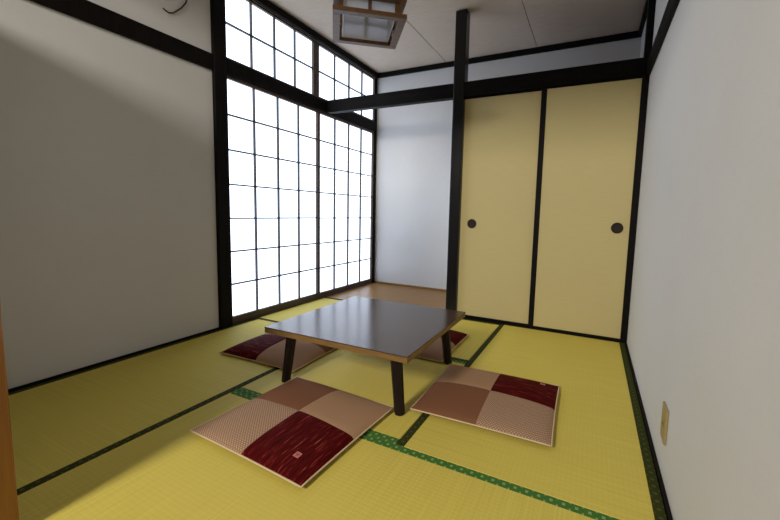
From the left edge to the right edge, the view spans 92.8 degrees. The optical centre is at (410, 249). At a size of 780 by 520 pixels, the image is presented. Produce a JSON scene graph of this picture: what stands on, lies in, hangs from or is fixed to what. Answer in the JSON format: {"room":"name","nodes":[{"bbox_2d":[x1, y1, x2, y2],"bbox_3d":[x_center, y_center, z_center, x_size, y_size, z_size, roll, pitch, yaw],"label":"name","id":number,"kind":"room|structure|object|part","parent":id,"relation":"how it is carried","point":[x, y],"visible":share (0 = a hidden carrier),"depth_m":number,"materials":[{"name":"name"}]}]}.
{"room":"traditional dwelling","nodes":[
{"label":"traditional dwelling","id":0,"kind":"room"},
{"bbox_2d":[0,0,218,388],"bbox_3d":[-1.739,-0.609,2.006,0.100,2.570,1.408,4,6,26],"label":"wall","id":1,"kind":"structure","parent":0,"point":[108,241],"depth_m":2.03,"materials":[{"name":"white paint"}]},
{"bbox_2d":[8,327,219,392],"bbox_3d":[-1.720,0.651,2.109,0.011,0.044,1.407,4,6,26],"label":"baseboard","id":2,"kind":"structure","parent":1,"relation":"attached to","point":[218,328],"depth_m":2.08,"materials":[{"name":"black wood"}]},
{"bbox_2d":[29,0,213,69],"bbox_3d":[-1.668,-1.229,1.917,0.021,0.106,1.408,4,6,26],"label":"rail","id":3,"kind":"object","parent":1,"relation":"attached to","point":[87,11],"visible":1,"depth_m":2.08,"materials":[{"name":"black wood"}]},
{"bbox_2d":[162,0,187,13],"bbox_3d":[-1.453,-1.647,2.307,0.008,0.390,0.186,4,6,26],"label":"cable","id":4,"kind":"object","parent":1,"relation":"attached to","point":[184,4],"visible":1,"depth_m":2.31,"materials":[{"name":"black plastic"}]},
{"bbox_2d":[227,74,318,322],"bbox_3d":[-1.135,-0.385,3.202,0.028,1.837,1.020,4,6,26],"label":"window","id":5,"kind":"structure","parent":1,"relation":"in","point":[273,138],"depth_m":3.13,"materials":[{"name":"white paper"}]},
{"bbox_2d":[327,282,445,308],"bbox_3d":[-0.076,0.577,3.980,1.415,0.160,0.955,4,6,26],"label":"floor","id":6,"kind":"structure","parent":0,"point":[388,292],"depth_m":4.00,"materials":[{"name":"brown wood"}]},
{"bbox_2d":[372,78,377,282],"bbox_3d":[-0.460,-0.807,4.545,0.066,2.459,0.043,4,6,26],"label":"post","id":7,"kind":"object","parent":6,"relation":"on","point":[376,80],"visible":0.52,"depth_m":4.54,"materials":[{"name":"black wood"}]},
{"bbox_2d":[446,9,469,310],"bbox_3d":[0.398,-0.674,3.138,0.095,2.518,0.098,4,6,26],"label":"post","id":8,"kind":"object","parent":6,"relation":"on","point":[462,30],"visible":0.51,"depth_m":3.08,"materials":[{"name":"black wood"}]},
{"bbox_2d":[269,0,645,72],"bbox_3d":[-0.176,-1.837,1.824,2.900,0.030,4.597,4,6,26],"label":"ceiling","id":9,"kind":"structure","parent":0,"point":[427,37],"depth_m":3.19,"materials":[{"name":"white paint"}]},
{"bbox_2d":[333,0,406,48],"bbox_3d":[-0.210,-1.463,1.844,0.344,0.720,0.344,0,6,-12],"label":"ceiling lamp","id":10,"kind":"object","parent":9,"relation":"hanging from","point":[372,23],"visible":1,"depth_m":1.91,"materials":[{"name":"brown wood"}]},
{"bbox_3d":[-0.335,-1.197,1.846,0.003,0.160,0.238,0,6,-12],"label":"panel","id":11,"kind":"part","parent":10,"relation":"part of","materials":[{"name":"white paper"}]},
{"bbox_3d":[-0.241,-1.209,1.988,0.242,0.160,0.003,0,6,-12],"label":"panel","id":12,"kind":"part","parent":10,"relation":"part of","materials":[{"name":"white paper"}]},
{"bbox_3d":[-0.192,-1.184,1.753,0.242,0.160,0.003,0,6,-12],"label":"panel","id":13,"kind":"part","parent":10,"relation":"part of","materials":[{"name":"white paper"}]},
{"bbox_3d":[-0.098,-1.196,1.895,0.003,0.160,0.238,0,6,-12],"label":"panel","id":14,"kind":"part","parent":10,"relation":"part of","materials":[{"name":"white paper"}]},
{"bbox_2d":[374,37,641,288],"bbox_3d":[0.808,-0.751,4.005,2.900,2.720,0.100,4,6,26],"label":"wall","id":15,"kind":"structure","parent":0,"point":[413,151],"depth_m":4.29,"materials":[{"name":"white paint"}]},
{"bbox_2d":[227,58,375,130],"bbox_3d":[-0.890,-1.390,3.551,0.068,0.102,2.020,4,6,26],"label":"lintel","id":16,"kind":"object","parent":15,"relation":"attached to","point":[234,69],"visible":0.66,"depth_m":3.15,"materials":[{"name":"black wood"}]},
{"bbox_2d":[225,0,315,95],"bbox_3d":[-1.114,-1.654,3.051,0.028,0.508,0.968,4,6,26],"label":"window","id":17,"kind":"structure","parent":16,"relation":"on","point":[257,39],"depth_m":3.01,"materials":[{"name":"white paper"}]},
{"bbox_2d":[316,41,374,120],"bbox_3d":[-0.668,-1.734,3.953,0.028,0.508,1.049,4,6,26],"label":"window","id":18,"kind":"structure","parent":16,"relation":"on","point":[336,77],"depth_m":3.83,"materials":[{"name":"white paper"}]},
{"bbox_2d":[327,83,452,113],"bbox_3d":[-0.217,-1.355,3.368,1.300,0.115,0.065,4,6,26],"label":"beam","id":19,"kind":"structure","parent":16,"relation":"attached to","point":[439,93],"depth_m":3.31,"materials":[{"name":"black wood"}]},
{"bbox_2d":[233,282,371,324],"bbox_3d":[-0.949,0.509,3.748,0.064,0.038,2.020,4,6,26],"label":"sill","id":20,"kind":"structure","parent":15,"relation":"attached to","point":[371,282],"depth_m":3.38,"materials":[{"name":"black wood"}]},
{"bbox_2d":[252,0,377,78],"bbox_3d":[-0.882,-1.992,3.518,0.130,0.078,2.066,4,6,26],"label":"trim","id":21,"kind":"structure","parent":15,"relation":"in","point":[252,0],"depth_m":3.38,"materials":[{"name":"black paint"}]},
{"bbox_2d":[319,110,373,297],"bbox_3d":[-0.689,-0.464,4.104,0.028,1.837,0.997,4,6,26],"label":"window","id":22,"kind":"structure","parent":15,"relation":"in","point":[346,148],"depth_m":4.05,"materials":[{"name":"white paper"}]},
{"bbox_2d":[374,281,445,290],"bbox_3d":[0.142,0.451,4.378,1.325,0.019,0.011,4,6,26],"label":"baseboard","id":23,"kind":"structure","parent":15,"relation":"attached to","point":[374,281],"depth_m":4.44,"materials":[{"name":"brown wood"}]},
{"bbox_2d":[377,31,641,78],"bbox_3d":[0.810,-1.972,3.823,2.700,0.051,0.029,4,6,26],"label":"trim","id":24,"kind":"structure","parent":15,"relation":"attached to","point":[634,34],"depth_m":3.65,"materials":[{"name":"black wood"}]},
{"bbox_2d":[464,57,643,97],"bbox_3d":[1.009,-1.264,2.770,1.242,0.115,0.065,4,6,26],"label":"beam","id":25,"kind":"structure","parent":15,"relation":"attached to","point":[629,68],"depth_m":2.71,"materials":[{"name":"black wood"}]},
{"bbox_2d":[627,0,779,519],"bbox_3d":[1.036,-0.474,1.316,0.100,2.720,4.546,4,6,26],"label":"wall","id":26,"kind":"structure","parent":0,"point":[703,335],"depth_m":0.92,"materials":[{"name":"white paint"}]},
{"bbox_2d":[464,317,619,342],"bbox_3d":[0.960,0.639,2.960,1.241,0.034,0.060,4,6,26],"label":"sill","id":27,"kind":"structure","parent":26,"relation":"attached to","point":[464,317],"depth_m":2.97,"materials":[{"name":"black wood"}]},
{"bbox_2d":[457,89,541,326],"bbox_3d":[0.720,-0.311,3.006,0.644,1.834,0.026,4,6,26],"label":"door","id":28,"kind":"structure","parent":27,"relation":"on","point":[500,147],"depth_m":3.00,"materials":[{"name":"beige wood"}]},
{"bbox_3d":[0.514,-0.215,3.105,0.077,0.077,0.005,4,6,26],"label":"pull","id":29,"kind":"part","parent":28,"relation":"part of","materials":[{"name":"brown metal"}]},
{"bbox_2d":[528,76,641,341],"bbox_3d":[1.247,-0.269,2.721,0.640,1.834,0.026,4,6,26],"label":"door","id":30,"kind":"structure","parent":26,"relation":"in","point":[588,132],"depth_m":2.70,"materials":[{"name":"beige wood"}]},
{"bbox_3d":[1.459,-0.150,2.616,0.077,0.077,0.005,4,6,26],"label":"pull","id":31,"kind":"part","parent":30,"relation":"part of","materials":[{"name":"brown metal"}]},
{"bbox_2d":[638,0,647,35],"bbox_3d":[1.216,-1.742,1.642,0.029,0.051,3.545,4,6,26],"label":"trim","id":32,"kind":"structure","parent":26,"relation":"attached to","point":[644,15],"depth_m":2.97,"materials":[{"name":"black wood"}]},
{"bbox_2d":[625,342,672,519],"bbox_3d":[0.956,0.785,1.473,0.011,0.040,2.615,4,6,26],"label":"baseboard","id":33,"kind":"structure","parent":26,"relation":"attached to","point":[654,457],"depth_m":1.43,"materials":[{"name":"black wood"}]},
{"bbox_2d":[646,0,679,76],"bbox_3d":[0.999,-1.093,1.286,0.021,0.104,2.616,4,6,26],"label":"rail","id":34,"kind":"object","parent":26,"relation":"attached to","point":[672,5],"visible":1,"depth_m":1.92,"materials":[{"name":"black wood"}]},
{"bbox_2d":[660,401,668,445],"bbox_3d":[0.880,0.602,1.286,0.009,0.122,0.080,4,6,26],"label":"wall outlet","id":35,"kind":"object","parent":26,"relation":"attached to","point":[665,412],"visible":1,"depth_m":1.27,"materials":[{"name":"brown plastic"}]},
{"bbox_3d":[1.194,0.671,3.361,1.413,0.160,0.955,4,6,26],"label":"floor","id":36,"kind":"structure","parent":0,"visible":0},
{"bbox_2d":[620,0,655,342],"bbox_3d":[1.567,-0.585,2.550,0.041,2.518,0.062,4,6,26],"label":"post","id":37,"kind":"object","parent":36,"relation":"on","point":[651,3],"visible":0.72,"depth_m":2.53,"materials":[{"name":"black wood"}]},
{"bbox_3d":[-0.275,0.785,2.044,2.920,0.125,2.710,4,6,26],"label":"floor","id":38,"kind":"structure","parent":0,"visible":0},
{"bbox_2d":[8,318,279,495],"bbox_3d":[-1.262,0.681,2.025,0.885,0.036,1.798,4,6,26],"label":"mat","id":39,"kind":"object","parent":38,"relation":"on","point":[59,425],"visible":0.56,"depth_m":1.72,"materials":[{"name":"yellow wicker"}]},
{"bbox_2d":[219,333,335,371],"bbox_3d":[-0.781,0.601,2.407,0.584,0.067,0.584,4,6,24],"label":"floor cushion","id":40,"kind":"object","parent":39,"relation":"on","point":[268,349],"visible":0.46,"depth_m":2.23,"materials":[{"name":"beige fabric"}]},
{"bbox_2d":[210,0,232,328],"bbox_3d":[-1.386,-0.656,2.674,0.104,2.549,0.101,4,6,26],"label":"post","id":41,"kind":"object","parent":38,"relation":"on","point":[217,7],"visible":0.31,"depth_m":2.65,"materials":[{"name":"black wood"}]},
{"bbox_2d":[17,390,618,519],"bbox_3d":[-0.261,0.805,1.038,1.785,0.036,0.898,4,6,26],"label":"mat","id":42,"kind":"object","parent":38,"relation":"on","point":[170,471],"visible":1,"depth_m":1.19,"materials":[{"name":"yellow wicker"}]},
{"bbox_2d":[190,376,393,487],"bbox_3d":[-0.471,0.702,1.563,0.597,0.052,0.569,5,7,29],"label":"floor cushion","id":43,"kind":"object","parent":42,"relation":"on","point":[294,429],"visible":1,"depth_m":1.46,"materials":[{"name":"beige fabric"}]},
{"bbox_2d":[236,348,466,443],"bbox_3d":[-0.261,0.705,2.036,0.898,0.036,0.898,4,6,26],"label":"mat","id":44,"kind":"object","parent":38,"relation":"on","point":[365,376],"visible":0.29,"depth_m":1.97,"materials":[{"name":"yellow wicker"}]},
{"bbox_2d":[265,296,465,415],"bbox_3d":[-0.204,0.534,2.070,0.802,0.300,0.802,4,6,25],"label":"table","id":45,"kind":"object","parent":44,"relation":"on","point":[396,332],"visible":0.98,"depth_m":1.90,"materials":[{"name":"laminate"}]},
{"bbox_3d":[-0.626,0.554,1.922,0.079,0.269,0.062,4,6,25],"label":"leg","id":46,"kind":"part","parent":45,"relation":"part of","materials":[{"name":"brown wood"}]},
{"bbox_3d":[-0.057,0.595,1.652,0.079,0.269,0.062,4,6,25],"label":"leg","id":47,"kind":"part","parent":45,"relation":"part of","materials":[{"name":"brown wood"}]},
{"bbox_3d":[0.210,0.546,2.207,0.079,0.269,0.054,4,6,25],"label":"leg","id":48,"kind":"part","parent":45,"relation":"part of","materials":[{"name":"brown wood"}]},
{"bbox_2d":[256,297,499,361],"bbox_3d":[-0.264,0.605,3.030,1.785,0.036,0.887,4,6,26],"label":"mat","id":49,"kind":"object","parent":38,"relation":"on","point":[479,332],"visible":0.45,"depth_m":2.95,"materials":[{"name":"yellow wicker"}]},
{"bbox_2d":[416,330,468,361],"bbox_3d":[0.049,0.605,2.584,0.574,0.065,0.574,4,6,25],"label":"floor cushion","id":50,"kind":"object","parent":49,"relation":"on","point":[434,352],"visible":0.16,"depth_m":2.35,"materials":[{"name":"beige fabric"}]},
{"bbox_2d":[397,324,666,519],"bbox_3d":[0.736,0.729,2.043,0.885,0.036,1.787,4,6,26],"label":"mat","id":51,"kind":"object","parent":38,"relation":"on","point":[599,459],"visible":0.8,"depth_m":1.50,"materials":[{"name":"yellow wicker"}]},
{"bbox_2d":[410,364,559,446],"bbox_3d":[0.385,0.701,1.785,0.597,0.052,0.557,4,6,24],"label":"floor cushion","id":52,"kind":"object","parent":51,"relation":"on","point":[522,408],"visible":1,"depth_m":1.68,"materials":[{"name":"beige fabric"}]},
{"bbox_3d":[-0.861,-0.515,0.736,2.799,2.617,0.099,4,6,26],"label":"wall","id":53,"kind":"structure","parent":0,"visible":0},
{"bbox_2d":[0,304,18,519],"bbox_3d":[-1.098,-0.217,0.866,0.076,1.987,0.134,4,6,26],"label":"door frame","id":54,"kind":"structure","parent":53,"relation":"attached to","point":[9,510],"depth_m":0.97,"materials":[{"name":"orange wood"}]}
]}

